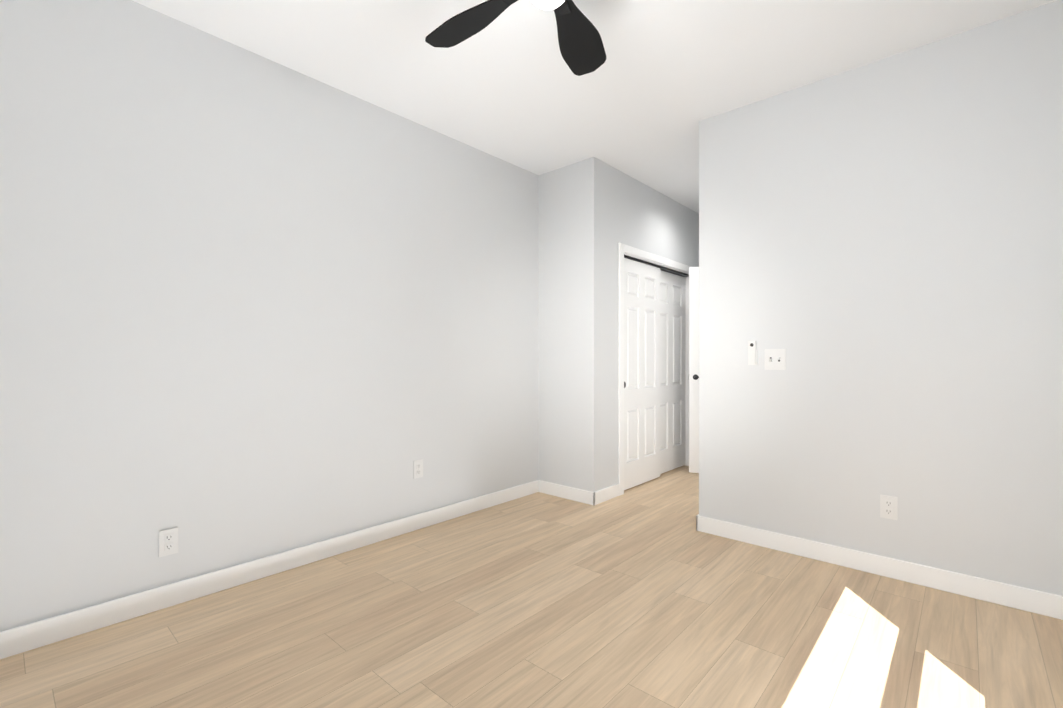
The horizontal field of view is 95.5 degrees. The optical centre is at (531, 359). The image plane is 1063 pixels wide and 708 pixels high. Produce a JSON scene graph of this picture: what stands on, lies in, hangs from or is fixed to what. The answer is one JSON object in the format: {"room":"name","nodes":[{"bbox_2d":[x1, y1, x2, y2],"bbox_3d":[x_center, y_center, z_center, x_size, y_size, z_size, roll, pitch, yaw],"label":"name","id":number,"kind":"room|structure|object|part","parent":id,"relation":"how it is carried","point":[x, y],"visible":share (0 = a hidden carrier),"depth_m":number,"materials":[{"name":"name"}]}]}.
{"room":"empty bedroom","nodes":[
{"label":"empty bedroom","id":0,"kind":"room"},
{"bbox_2d":[0,0,537,631],"bbox_3d":[-0.481,-0.225,3.610,0.115,2.700,6.100,0,0,42],"label":"wall","id":1,"kind":"structure","parent":0,"point":[254,306],"depth_m":2.37,"materials":[{"name":"grey paint"}]},
{"bbox_2d":[159,527,177,556],"bbox_3d":[-1.658,0.833,2.209,0.010,0.118,0.072,0,0,42],"label":"electrical outlet","id":2,"kind":"object","parent":1,"relation":"attached to","point":[168,541],"visible":1,"depth_m":2.21,"materials":[{"name":"white plastic"}]},
{"bbox_2d":[0,480,539,658],"bbox_3d":[-1.165,1.076,2.754,0.014,0.102,3.680,0,0,42],"label":"baseboard","id":3,"kind":"structure","parent":1,"relation":"attached to","point":[28,637],"depth_m":2.35,"materials":[{"name":"white wood"}]},
{"bbox_2d":[414,459,422,478],"bbox_3d":[-0.752,0.726,3.216,0.010,0.118,0.072,0,0,42],"label":"electrical outlet","id":4,"kind":"object","parent":1,"relation":"attached to","point":[418,468],"visible":1,"depth_m":3.21,"materials":[{"name":"white plastic"}]},
{"bbox_2d":[0,465,1062,707],"bbox_3d":[0.818,1.167,2.578,3.430,0.080,6.300,0,0,42],"label":"floor","id":5,"kind":"structure","parent":0,"point":[644,595],"depth_m":1.99,"materials":[{"name":"brown wood"}]},
{"bbox_2d":[132,0,1055,213],"bbox_3d":[0.818,-1.623,2.574,3.430,0.100,6.300,0,0,42],"label":"ceiling","id":6,"kind":"structure","parent":0,"point":[639,104],"depth_m":2.52,"materials":[{"name":"white paint"}]},
{"bbox_2d":[425,0,605,75],"bbox_3d":[0.020,-1.393,1.676,1.136,0.356,1.164,0,0,42],"label":"ceiling fan","id":7,"kind":"object","parent":6,"relation":"hanging from","point":[582,49],"depth_m":1.94,"materials":[{"name":"black"}]},
{"bbox_3d":[0.057,-1.255,1.652,0.148,0.080,0.148,0,0,42],"label":"fan light globe","id":8,"kind":"part","parent":7,"relation":"part of"},
{"bbox_2d":[602,161,698,488],"bbox_3d":[1.211,-0.226,4.640,0.115,2.700,2.075,0,0,42],"label":"wall","id":9,"kind":"structure","parent":0,"point":[637,214],"depth_m":4.01,"materials":[{"name":"grey paint"}]},
{"bbox_2d":[600,483,619,502],"bbox_3d":[0.611,1.074,3.877,0.014,0.102,0.344,0,0,42],"label":"baseboard","id":10,"kind":"structure","parent":9,"relation":"attached to","point":[613,491],"depth_m":3.89,"materials":[{"name":"white wood"}]},
{"bbox_2d":[624,258,659,489],"bbox_3d":[0.981,0.120,4.357,0.041,1.985,0.705,0,0,42],"label":"closet door","id":11,"kind":"structure","parent":9,"relation":"in","point":[641,373],"depth_m":4.34,"materials":[{"name":"white wood"}]},
{"bbox_2d":[618,243,690,495],"bbox_3d":[1.192,0.076,4.607,0.131,2.096,1.522,0,0,42],"label":"trim","id":12,"kind":"structure","parent":9,"relation":"attached to","point":[627,250],"depth_m":4.04,"materials":[{"name":"white wood"}]},
{"bbox_2d":[624,255,688,276],"bbox_3d":[1.185,-0.885,4.612,0.093,0.016,1.366,0,0,42],"label":"track rail","id":13,"kind":"object","parent":9,"relation":"attached to","point":[668,270],"visible":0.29,"depth_m":4.63,"materials":[{"name":"grey metal"}]},
{"bbox_2d":[660,270,685,473],"bbox_3d":[1.386,0.119,4.873,0.035,1.985,0.705,0,0,42],"label":"closet door","id":14,"kind":"structure","parent":9,"relation":"in","point":[672,371],"depth_m":4.90,"materials":[{"name":"white wood"}]},
{"bbox_2d":[689,267,698,472],"bbox_3d":[1.958,0.099,4.696,0.818,2.030,0.148,0,0,14],"label":"entry door","id":15,"kind":"structure","parent":9,"relation":"in","point":[693,369],"depth_m":4.77,"materials":[{"name":"white wood"}]},
{"bbox_2d":[538,0,1062,595],"bbox_3d":[1.331,-0.224,3.060,3.315,2.700,0.115,0,0,42],"label":"wall","id":16,"kind":"structure","parent":0,"point":[881,252],"depth_m":2.54,"materials":[{"name":"grey paint"}]},
{"bbox_2d":[540,480,599,505],"bbox_3d":[0.283,1.074,3.917,0.554,0.102,0.014,0,0,42],"label":"baseboard","id":17,"kind":"structure","parent":16,"relation":"attached to","point":[575,494],"depth_m":3.88,"materials":[{"name":"white wood"}]},
{"bbox_2d":[748,341,757,364],"bbox_3d":[1.349,-0.042,2.950,0.052,0.147,0.026,0,0,42],"label":"remote","id":18,"kind":"object","parent":16,"relation":"attached to","point":[752,355],"visible":1,"depth_m":2.94,"materials":[{"name":"white plastic"}]},
{"bbox_2d":[765,349,785,369],"bbox_3d":[1.444,-0.003,2.869,0.116,0.124,0.019,0,0,42],"label":"switch plate","id":19,"kind":"object","parent":16,"relation":"attached to","point":[775,359],"visible":1,"depth_m":2.87,"materials":[{"name":"white plastic"}]},
{"bbox_2d":[696,514,1062,619],"bbox_3d":[1.754,1.076,2.595,1.789,0.102,0.014,0,0,42],"label":"baseboard","id":20,"kind":"structure","parent":16,"relation":"attached to","point":[1026,599],"depth_m":2.47,"materials":[{"name":"white wood"}]},
{"bbox_2d":[880,495,896,519],"bbox_3d":[1.854,0.765,2.508,0.072,0.118,0.010,0,0,42],"label":"electrical outlet","id":21,"kind":"object","parent":16,"relation":"attached to","point":[888,507],"visible":1,"depth_m":2.51,"materials":[{"name":"white plastic"}]}
]}

